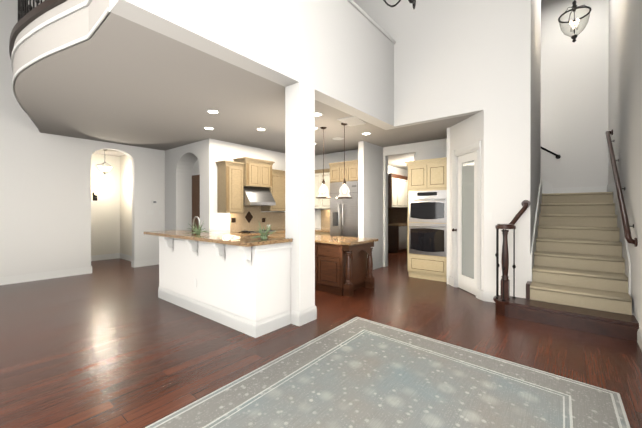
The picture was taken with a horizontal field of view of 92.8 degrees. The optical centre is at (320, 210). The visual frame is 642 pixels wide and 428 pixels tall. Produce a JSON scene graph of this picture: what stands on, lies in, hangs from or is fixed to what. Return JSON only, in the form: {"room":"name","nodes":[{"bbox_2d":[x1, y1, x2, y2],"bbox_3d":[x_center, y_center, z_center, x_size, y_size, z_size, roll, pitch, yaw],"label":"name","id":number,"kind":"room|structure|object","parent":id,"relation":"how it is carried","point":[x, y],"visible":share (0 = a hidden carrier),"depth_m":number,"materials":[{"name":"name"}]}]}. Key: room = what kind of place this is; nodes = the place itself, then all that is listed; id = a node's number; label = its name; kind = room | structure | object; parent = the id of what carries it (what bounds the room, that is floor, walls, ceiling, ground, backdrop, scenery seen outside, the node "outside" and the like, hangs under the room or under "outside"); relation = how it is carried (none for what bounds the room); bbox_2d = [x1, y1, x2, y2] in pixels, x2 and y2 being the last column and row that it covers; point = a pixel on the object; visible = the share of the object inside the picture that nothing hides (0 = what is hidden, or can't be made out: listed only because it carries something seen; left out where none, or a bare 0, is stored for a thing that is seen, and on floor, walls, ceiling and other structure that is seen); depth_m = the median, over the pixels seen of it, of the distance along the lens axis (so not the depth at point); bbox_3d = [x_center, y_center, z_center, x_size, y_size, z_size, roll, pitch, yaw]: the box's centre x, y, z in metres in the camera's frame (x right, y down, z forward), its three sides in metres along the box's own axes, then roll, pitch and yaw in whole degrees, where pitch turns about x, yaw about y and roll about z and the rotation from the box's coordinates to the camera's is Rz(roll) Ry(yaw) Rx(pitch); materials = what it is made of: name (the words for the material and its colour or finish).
{"room":"living room","nodes":[
{"label":"living room","id":0,"kind":"room"},
{"bbox_2d":[0,0,164,276],"bbox_3d":[-6.449,-1.699,5.313,0.160,6.200,8.380,0,0,39],"label":"wall","id":1,"kind":"structure","parent":0,"point":[45,202],"depth_m":6.27,"materials":[{"name":"white paint"}]},
{"bbox_2d":[0,266,91,284],"bbox_3d":[-7.007,1.328,4.499,0.017,0.150,6.002,0,0,39],"label":"baseboard","id":2,"kind":"structure","parent":1,"relation":"attached to","point":[6,280],"depth_m":6.19,"materials":[{"name":"white paint"}]},
{"bbox_2d":[133,259,158,267],"bbox_3d":[-4.339,1.320,7.754,0.018,0.150,0.740,0,0,39],"label":"baseboard","id":3,"kind":"structure","parent":1,"relation":"attached to","point":[150,262],"depth_m":7.67,"materials":[{"name":"white paint"}]},
{"bbox_2d":[154,150,164,156],"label":"air vent","id":4,"kind":"object","parent":1,"relation":"attached to","point":[162,153],"depth_m":7.93,"materials":[{"name":"white metal"}]},
{"bbox_2d":[91,154,119,255],"bbox_3d":[-6.621,-0.092,8.175,0.150,2.970,2.380,0,0,39],"label":"wall","id":5,"kind":"structure","parent":0,"point":[111,219],"depth_m":8.67,"materials":[{"name":"white paint"}]},
{"bbox_2d":[93,190,98,200],"bbox_3d":[-6.195,-0.414,8.411,0.207,0.280,0.120,0,0,39],"label":"sconce","id":6,"kind":"object","parent":5,"relation":"attached to","point":[95,193],"visible":0.96,"depth_m":8.42,"materials":[{"name":"white glass"}]},
{"bbox_2d":[91,253,118,260],"bbox_3d":[-6.557,1.319,8.125,0.018,0.150,2.140,0,0,39],"label":"baseboard","id":7,"kind":"structure","parent":5,"relation":"attached to","point":[116,255],"depth_m":8.65,"materials":[{"name":"white paint"}]},
{"bbox_2d":[120,155,131,255],"bbox_3d":[-5.147,-0.092,8.427,1.770,2.970,0.120,0,0,39],"label":"wall","id":8,"kind":"structure","parent":0,"point":[125,162],"depth_m":8.68,"materials":[{"name":"white paint"}]},
{"bbox_2d":[119,253,132,261],"bbox_3d":[-5.191,1.318,8.377,1.771,0.150,0.018,0,0,39],"label":"baseboard","id":9,"kind":"structure","parent":8,"relation":"attached to","point":[123,256],"depth_m":8.64,"materials":[{"name":"white paint"}]},
{"bbox_2d":[165,138,229,233],"bbox_3d":[-3.107,-0.090,7.555,2.170,2.970,0.520,0,0,39],"label":"wall","id":10,"kind":"structure","parent":0,"point":[184,164],"depth_m":7.43,"materials":[{"name":"white paint"}]},
{"bbox_2d":[182,175,199,231],"bbox_3d":[-3.050,0.244,7.444,1.123,2.302,0.419,0,0,39],"label":"panel","id":11,"kind":"object","parent":10,"relation":"attached to","point":[195,195],"visible":0.12,"depth_m":7.80,"materials":[{"name":"brown wood"}]},
{"bbox_2d":[13,0,474,169],"bbox_3d":[-0.197,-1.802,8.393,9.800,0.450,11.726,0,0,39],"label":"ceiling","id":12,"kind":"structure","parent":0,"point":[116,79],"depth_m":4.20,"materials":[{"name":"grey paint"}]},
{"bbox_2d":[96,149,112,173],"bbox_3d":[-5.555,-1.247,7.855,0.341,0.656,0.390,0,0,39],"label":"pendant light","id":13,"kind":"object","parent":12,"relation":"hanging from","point":[104,169],"visible":0.98,"depth_m":7.78,"materials":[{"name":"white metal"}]},
{"bbox_2d":[206,109,218,113],"bbox_3d":[-1.711,-1.562,4.838,0.198,0.011,0.198,0,0,30],"label":"recessed light","id":14,"kind":"object","parent":12,"relation":"in","point":[211,111],"depth_m":4.82,"materials":[{"name":"white paint"}]},
{"bbox_2d":[315,112,322,116],"bbox_3d":[-0.069,-1.562,4.976,0.198,0.011,0.198,0,0,30],"label":"recessed light","id":15,"kind":"object","parent":12,"relation":"in","point":[317,114],"depth_m":4.97,"materials":[{"name":"white paint"}]},
{"bbox_2d":[316,127,330,198],"bbox_3d":[0.047,-0.901,5.790,0.294,1.337,0.294,0,0,39],"label":"pendant light","id":16,"kind":"object","parent":12,"relation":"hanging from","point":[323,185],"visible":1,"depth_m":5.78,"materials":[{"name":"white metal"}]},
{"bbox_2d":[336,123,351,198],"bbox_3d":[0.423,-0.895,5.520,0.294,1.349,0.294,0,0,39],"label":"pendant light","id":17,"kind":"object","parent":12,"relation":"hanging from","point":[344,182],"visible":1,"depth_m":5.51,"materials":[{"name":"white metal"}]},
{"bbox_2d":[337,116,365,125],"bbox_3d":[0.546,-1.561,5.362,0.329,0.015,0.506,0,0,30],"label":"ceiling vent","id":18,"kind":"object","parent":12,"relation":"in","point":[352,121],"depth_m":5.33,"materials":[{"name":"white paint"}]},
{"bbox_2d":[110,0,395,129],"bbox_3d":[-0.111,-2.356,4.098,0.300,1.580,4.635,0,0,39],"label":"wall","id":19,"kind":"structure","parent":0,"point":[337,54],"depth_m":3.73,"materials":[{"name":"white paint"}]},
{"bbox_2d":[9,0,66,58],"bbox_3d":[-3.751,-2.054,4.168,5.478,0.075,0.755,0,0,39],"label":"trim","id":20,"kind":"structure","parent":19,"relation":"attached to","point":[32,15],"depth_m":3.21,"materials":[{"name":"white paint"}]},
{"bbox_2d":[18,0,41,20],"bbox_3d":[-3.718,-2.582,4.201,5.391,0.980,0.728,0,0,39],"label":"balcony railing","id":21,"kind":"object","parent":20,"relation":"on","point":[24,8],"visible":0.08,"depth_m":3.56,"materials":[{"name":"black metal"}]},
{"bbox_2d":[11,0,109,131],"bbox_3d":[-3.757,-1.736,4.159,5.474,0.340,0.698,0,0,39],"label":"trim","id":22,"kind":"structure","parent":19,"relation":"attached to","point":[60,16],"depth_m":3.01,"materials":[{"name":"white paint"}]},
{"bbox_2d":[230,143,284,211],"bbox_3d":[-1.305,-0.091,8.159,0.150,2.970,2.700,0,0,39],"label":"wall","id":23,"kind":"structure","parent":0,"point":[242,151],"depth_m":7.73,"materials":[{"name":"white paint"}]},
{"bbox_2d":[217,161,242,211],"bbox_3d":[-2.029,-0.489,6.879,0.347,1.056,0.459,0,0,39],"label":"upper cabinet","id":24,"kind":"object","parent":23,"relation":"attached to","point":[235,176],"depth_m":6.73,"materials":[{"name":"beige wood"}]},
{"bbox_2d":[212,205,284,232],"bbox_3d":[-1.437,0.165,7.863,0.022,0.686,3.021,0,0,39],"label":"backsplash","id":25,"kind":"structure","parent":23,"relation":"attached to","point":[248,218],"depth_m":7.59,"materials":[{"name":"tile"}]},
{"bbox_2d":[235,161,262,187],"bbox_3d":[-1.706,-0.848,7.200,0.437,0.583,0.445,0,0,39],"label":"upper cabinet","id":26,"kind":"object","parent":23,"relation":"attached to","point":[252,170],"depth_m":7.04,"materials":[{"name":"beige wood"}]},
{"bbox_2d":[243,186,275,205],"bbox_3d":[-1.551,-0.338,7.286,0.544,0.431,0.766,0,0,39],"label":"steel range hood","id":27,"kind":"object","parent":23,"relation":"attached to","point":[255,196],"visible":0.81,"depth_m":7.14,"materials":[{"name":"grey metal"}]},
{"bbox_2d":[263,161,274,188],"bbox_3d":[-1.499,-0.848,7.453,0.437,0.583,0.445,0,0,39],"label":"upper cabinet","id":28,"kind":"object","parent":23,"relation":"attached to","point":[268,173],"depth_m":7.39,"materials":[{"name":"beige wood"}]},
{"bbox_2d":[261,173,284,210],"bbox_3d":[-1.195,-0.477,7.895,0.347,0.986,0.618,0,0,39],"label":"upper cabinet","id":29,"kind":"object","parent":23,"relation":"attached to","point":[278,193],"depth_m":7.76,"materials":[{"name":"beige wood"}]},
{"bbox_2d":[0,251,641,427],"bbox_3d":[-1.331,1.448,6.309,11.500,0.100,16.400,0,0,39],"label":"floor","id":30,"kind":"structure","parent":0,"point":[114,343],"depth_m":3.26,"materials":[{"name":"brown wood"}]},
{"bbox_2d":[158,287,257,337],"bbox_3d":[-1.676,1.319,4.163,2.486,0.170,0.019,0,0,39],"label":"baseboard","id":31,"kind":"structure","parent":30,"relation":"on","point":[254,329],"depth_m":3.91,"materials":[{"name":"white paint"}]},
{"bbox_2d":[158,236,291,321],"bbox_3d":[-1.496,0.893,4.372,2.462,1.020,0.561,0,0,39],"label":"wall","id":32,"kind":"structure","parent":30,"relation":"on","point":[259,289],"depth_m":3.74,"materials":[{"name":"white paint"}]},
{"bbox_2d":[162,236,172,251],"bbox_3d":[-2.304,0.503,4.586,0.070,0.240,0.130,0,0,39],"label":"corbel","id":33,"kind":"object","parent":32,"relation":"attached to","point":[168,240],"depth_m":4.58,"materials":[{"name":"white paint"}]},
{"bbox_2d":[186,239,197,255],"bbox_3d":[-1.746,0.504,4.128,0.070,0.240,0.130,0,0,39],"label":"corbel","id":34,"kind":"object","parent":32,"relation":"attached to","point":[193,245],"depth_m":4.12,"materials":[{"name":"white paint"}]},
{"bbox_2d":[144,216,292,246],"bbox_3d":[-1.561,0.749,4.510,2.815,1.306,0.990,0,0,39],"label":"countertop","id":35,"kind":"structure","parent":32,"relation":"on","point":[243,241],"depth_m":3.88,"materials":[{"name":"stone"}]},
{"bbox_2d":[188,221,210,233],"bbox_3d":[-1.756,0.241,4.364,0.346,0.197,0.345,0,0,39],"label":"air plant","id":36,"kind":"object","parent":35,"relation":"on","point":[197,231],"visible":1,"depth_m":4.34,"materials":[{"name":"green plant"}]},
{"bbox_2d":[253,221,274,239],"bbox_3d":[-0.674,0.232,3.646,0.340,0.218,0.345,0,0,39],"label":"air plant","id":37,"kind":"object","parent":35,"relation":"on","point":[263,236],"visible":1,"depth_m":3.60,"materials":[{"name":"green plant"}]},
{"bbox_2d":[212,243,224,260],"bbox_3d":[-1.247,0.505,3.719,0.070,0.240,0.130,0,0,39],"label":"corbel","id":38,"kind":"object","parent":32,"relation":"attached to","point":[220,250],"depth_m":3.71,"materials":[{"name":"white paint"}]},
{"bbox_2d":[238,246,250,265],"bbox_3d":[-0.848,0.506,3.391,0.070,0.240,0.130,0,0,39],"label":"corbel","id":39,"kind":"object","parent":32,"relation":"attached to","point":[245,251],"depth_m":3.38,"materials":[{"name":"white paint"}]},
{"bbox_2d":[218,228,320,236],"bbox_3d":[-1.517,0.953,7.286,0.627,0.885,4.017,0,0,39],"label":"countertop","id":40,"kind":"structure","parent":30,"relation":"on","point":[280,231],"depth_m":6.86,"materials":[{"name":"beige stone"}]},
{"bbox_2d":[239,229,275,232],"bbox_3d":[-1.509,0.489,7.253,0.485,0.042,0.732,0,0,39],"label":"cooktop range","id":41,"kind":"object","parent":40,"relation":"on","point":[244,231],"visible":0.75,"depth_m":7.06,"materials":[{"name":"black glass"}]},
{"bbox_2d":[258,310,292,336],"bbox_3d":[-0.536,1.320,3.606,0.018,0.170,0.529,0,0,39],"label":"baseboard","id":42,"kind":"structure","parent":30,"relation":"on","point":[272,323],"depth_m":3.59,"materials":[{"name":"white paint"}]},
{"bbox_2d":[285,82,314,311],"bbox_3d":[-0.266,-0.081,3.915,0.240,2.970,0.295,0,0,39],"label":"column","id":43,"kind":"structure","parent":30,"relation":"on","point":[299,163],"depth_m":3.81,"materials":[{"name":"white paint"}]},
{"bbox_2d":[296,306,316,325],"bbox_3d":[-0.174,1.319,3.843,0.039,0.170,0.331,0,0,39],"label":"baseboard","id":44,"kind":"structure","parent":30,"relation":"on","point":[305,316],"depth_m":3.80,"materials":[{"name":"white paint"}]},
{"bbox_2d":[267,237,375,296],"bbox_3d":[-0.123,0.977,5.925,2.155,0.844,0.840,0,0,39],"label":"kitchen island","id":45,"kind":"object","parent":30,"relation":"on","point":[343,265],"depth_m":5.23,"materials":[{"name":"brown wood"}]},
{"bbox_2d":[267,233,377,244],"bbox_3d":[-0.111,0.535,5.927,2.250,0.040,0.900,0,0,39],"label":"island countertop","id":46,"kind":"structure","parent":45,"relation":"on","point":[323,240],"depth_m":5.35,"materials":[{"name":"beige stone"}]},
{"bbox_2d":[315,210,329,235],"bbox_3d":[0.125,0.684,8.131,0.831,1.420,0.627,0,0,39],"label":"cabinet","id":47,"kind":"object","parent":30,"relation":"on","point":[325,223],"visible":0.1,"depth_m":8.47,"materials":[{"name":"wood"}]},
{"bbox_2d":[330,181,357,236],"bbox_3d":[0.738,0.355,7.521,0.821,2.080,0.758,0,0,39],"label":"fridge","id":48,"kind":"object","parent":30,"relation":"on","point":[343,217],"visible":0.46,"depth_m":7.24,"materials":[{"name":"grey metal"}]},
{"bbox_2d":[145,317,629,427],"bbox_3d":[0.266,1.403,1.759,2.548,0.012,3.750,0,0,39],"label":"area rug","id":49,"kind":"object","parent":30,"relation":"on","point":[357,372],"visible":1,"depth_m":2.33,"materials":[{"name":"grey fabric"}]},
{"bbox_2d":[388,225,407,252],"bbox_3d":[2.512,0.948,10.408,0.638,0.880,0.715,0,0,39],"label":"base cabinet","id":50,"kind":"object","parent":30,"relation":"on","point":[397,234],"depth_m":10.08,"materials":[{"name":"brown wood"}]},
{"bbox_2d":[400,221,407,224],"bbox_3d":[3.029,0.486,11.028,0.648,0.040,2.370,0,0,39],"label":"countertop","id":51,"kind":"structure","parent":50,"relation":"on","point":[401,222],"depth_m":11.23,"materials":[{"name":"brown stone"}]},
{"bbox_2d":[404,157,446,281],"bbox_3d":[2.332,0.183,6.456,0.894,2.430,0.813,0,0,39],"label":"tall cabinet","id":52,"kind":"object","parent":30,"relation":"on","point":[427,218],"visible":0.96,"depth_m":6.17,"materials":[{"name":"beige wood"}]},
{"bbox_2d":[493,281,638,341],"bbox_3d":[3.042,1.209,3.938,1.409,0.391,0.617,0,0,39],"label":"step","id":53,"kind":"structure","parent":30,"relation":"on","point":[615,325],"depth_m":3.68,"materials":[{"name":"brown wood"}]},
{"bbox_2d":[495,200,530,300],"bbox_3d":[2.674,0.531,4.272,0.375,1.364,0.564,0,0,39],"label":"stair railing","id":54,"kind":"object","parent":53,"relation":"on","point":[505,280],"visible":1,"depth_m":4.21,"materials":[{"name":"brown wood"}]},
{"bbox_2d":[530,192,631,314],"bbox_3d":[3.364,0.540,5.866,3.320,1.718,3.326,0,0,39],"label":"stair steps","id":55,"kind":"structure","parent":30,"relation":"on","point":[579,260],"depth_m":4.41,"materials":[{"name":"carpet"}]},
{"bbox_2d":[315,149,357,227],"bbox_3d":[0.463,-0.092,8.358,2.330,2.970,0.150,0,0,39],"label":"wall","id":56,"kind":"structure","parent":0,"point":[350,155],"depth_m":8.47,"materials":[{"name":"white paint"}]},
{"bbox_2d":[315,173,318,208],"bbox_3d":[-0.097,-0.543,8.484,0.623,0.992,0.356,0,0,39],"label":"upper cabinet","id":57,"kind":"object","parent":56,"relation":"attached to","point":[316,174],"depth_m":8.27,"materials":[{"name":"beige wood"}]},
{"bbox_2d":[319,169,329,208],"bbox_3d":[0.291,-0.543,8.165,0.622,0.992,0.356,0,0,39],"label":"upper cabinet","id":58,"kind":"object","parent":56,"relation":"attached to","point":[323,203],"depth_m":8.08,"materials":[{"name":"beige wood"}]},
{"bbox_2d":[329,160,357,182],"bbox_3d":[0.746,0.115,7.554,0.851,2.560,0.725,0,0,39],"label":"upper cabinet","id":59,"kind":"object","parent":56,"relation":"attached to","point":[337,171],"visible":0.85,"depth_m":7.29,"materials":[{"name":"wood"}]},
{"bbox_2d":[358,141,382,262],"bbox_3d":[1.246,-0.089,7.366,0.140,2.970,1.070,0,0,39],"label":"wall","id":60,"kind":"structure","parent":0,"point":[370,177],"depth_m":7.18,"materials":[{"name":"white paint"}]},
{"bbox_2d":[373,260,384,269],"bbox_3d":[1.267,1.321,7.262,0.029,0.150,0.929,0,0,39],"label":"baseboard","id":61,"kind":"structure","parent":60,"relation":"attached to","point":[379,264],"depth_m":7.42,"materials":[{"name":"white paint"}]},
{"bbox_2d":[388,165,407,176],"bbox_3d":[2.122,-0.098,10.554,0.150,2.970,5.350,0,0,39],"label":"wall","id":62,"kind":"structure","parent":0,"point":[397,171],"depth_m":11.27,"materials":[{"name":"white paint"}]},
{"bbox_2d":[388,173,399,208],"bbox_3d":[2.347,-0.623,10.407,0.377,1.081,0.510,0,0,39],"label":"upper cabinet","id":63,"kind":"object","parent":62,"relation":"attached to","point":[393,182],"depth_m":10.24,"materials":[{"name":"brown wood"}]},
{"bbox_2d":[400,177,403,208],"bbox_3d":[2.603,-0.623,10.720,0.377,1.081,0.540,0,0,39],"label":"upper cabinet","id":64,"kind":"object","parent":62,"relation":"attached to","point":[401,178],"depth_m":10.74,"materials":[{"name":"brown wood"}]},
{"bbox_2d":[404,177,407,208],"bbox_3d":[2.870,-0.624,11.045,0.377,1.081,0.540,0,0,39],"label":"upper cabinet","id":65,"kind":"object","parent":62,"relation":"attached to","point":[405,178],"depth_m":11.00,"materials":[{"name":"brown wood"}]},
{"bbox_2d":[383,138,446,266],"bbox_3d":[2.337,-0.089,7.072,1.920,2.970,0.140,0,0,39],"label":"wall","id":66,"kind":"structure","parent":0,"point":[431,149],"depth_m":7.32,"materials":[{"name":"white paint"}]},
{"bbox_2d":[353,0,531,297],"bbox_3d":[1.524,-1.700,5.667,3.920,6.200,0.140,0,0,39],"label":"wall","id":67,"kind":"structure","parent":0,"point":[455,58],"depth_m":4.73,"materials":[{"name":"white paint"}]},
{"bbox_2d":[480,290,500,302],"bbox_3d":[2.615,1.327,4.688,0.342,0.150,0.040,0,0,39],"label":"baseboard","id":68,"kind":"structure","parent":67,"relation":"attached to","point":[484,295],"depth_m":4.71,"materials":[{"name":"white paint"}]},
{"bbox_2d":[447,127,449,283],"bbox_3d":[2.713,-0.086,6.111,0.120,2.970,0.870,0,0,39],"label":"wall","id":69,"kind":"structure","parent":0,"point":[448,202],"depth_m":5.79,"materials":[{"name":"white paint"}]},
{"bbox_2d":[450,110,483,290],"bbox_3d":[2.898,-0.085,5.391,1.200,2.970,1.450,0,0,39],"label":"wall","id":70,"kind":"structure","parent":0,"point":[467,132],"depth_m":5.14,"materials":[{"name":"white paint"}]},
{"bbox_2d":[451,141,480,298],"bbox_3d":[2.481,0.148,5.247,0.640,2.505,0.646,0,0,39],"label":"door","id":71,"kind":"structure","parent":70,"relation":"attached to","point":[468,221],"depth_m":5.28,"materials":[{"name":"white paint"}]},
{"bbox_2d":[531,0,540,245],"bbox_3d":[3.579,-1.699,5.176,0.120,6.200,1.710,0,0,39],"label":"wall","id":72,"kind":"structure","parent":0,"point":[536,107],"depth_m":4.99,"materials":[{"name":"white paint"}]},
{"bbox_2d":[530,183,541,280],"bbox_3d":[3.589,0.312,5.083,0.019,1.598,1.850,0,0,39],"label":"trim","id":73,"kind":"structure","parent":72,"relation":"attached to","point":[539,201],"depth_m":4.89,"materials":[{"name":"white paint"}]},
{"bbox_2d":[541,0,608,187],"bbox_3d":[4.428,-1.704,7.236,3.460,6.200,0.150,0,0,39],"label":"wall","id":74,"kind":"structure","parent":0,"point":[574,97],"depth_m":6.40,"materials":[{"name":"white paint"}]},
{"bbox_2d":[541,147,560,158],"bbox_3d":[4.695,-1.529,6.860,1.080,0.832,0.092,0,0,39],"label":"handrail","id":75,"kind":"object","parent":74,"relation":"attached to","point":[557,156],"visible":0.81,"depth_m":6.58,"materials":[{"name":"black metal"}]},
{"bbox_2d":[541,179,605,193],"bbox_3d":[4.950,-0.821,6.699,1.910,1.000,0.019,0,0,39],"label":"trim","id":76,"kind":"structure","parent":74,"relation":"attached to","point":[545,187],"depth_m":6.45,"materials":[{"name":"white paint"}]},
{"bbox_2d":[608,0,641,331],"bbox_3d":[1.907,-1.689,1.317,0.150,6.200,12.800,0,0,39],"label":"wall","id":77,"kind":"structure","parent":0,"point":[625,79],"depth_m":3.85,"materials":[{"name":"white paint"}]},
{"bbox_2d":[606,181,630,296],"bbox_3d":[4.742,0.313,4.913,0.020,1.598,3.050,0,0,39],"label":"trim","id":78,"kind":"structure","parent":77,"relation":"attached to","point":[611,187],"depth_m":4.21,"materials":[{"name":"white paint"}]},
{"bbox_2d":[605,129,637,246],"bbox_3d":[4.300,-0.517,4.435,0.105,1.831,2.727,0,0,39],"label":"handrail","id":79,"kind":"object","parent":77,"relation":"attached to","point":[626,228],"visible":1,"depth_m":3.94,"materials":[{"name":"brown wood"}]},
{"bbox_2d":[637,328,641,350],"bbox_3d":[0.649,1.339,-0.076,0.017,0.150,8.640,0,0,39],"label":"baseboard","id":80,"kind":"structure","parent":77,"relation":"attached to","point":[639,334],"depth_m":3.16,"materials":[{"name":"white paint"}]},
{"bbox_3d":[-1.331,-4.877,6.293,11.500,0.150,16.400,0,0,39],"label":"ceiling","id":81,"kind":"structure","parent":0,"visible":0},
{"bbox_2d":[383,0,400,6],"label":"chandelier","id":82,"kind":"object","parent":81,"relation":"hanging from","point":[387,4],"depth_m":3.34,"materials":[{"name":"black metal"}]},
{"bbox_2d":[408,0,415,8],"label":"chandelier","id":83,"kind":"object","parent":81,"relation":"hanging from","point":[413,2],"depth_m":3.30,"materials":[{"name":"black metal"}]},
{"bbox_2d":[558,0,591,41],"bbox_3d":[4.036,-3.737,4.868,0.416,2.122,0.416,0,0,39],"label":"lantern pendant light","id":84,"kind":"object","parent":81,"relation":"hanging from","point":[574,7],"visible":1,"depth_m":4.86,"materials":[{"name":"black metal"}]}
]}

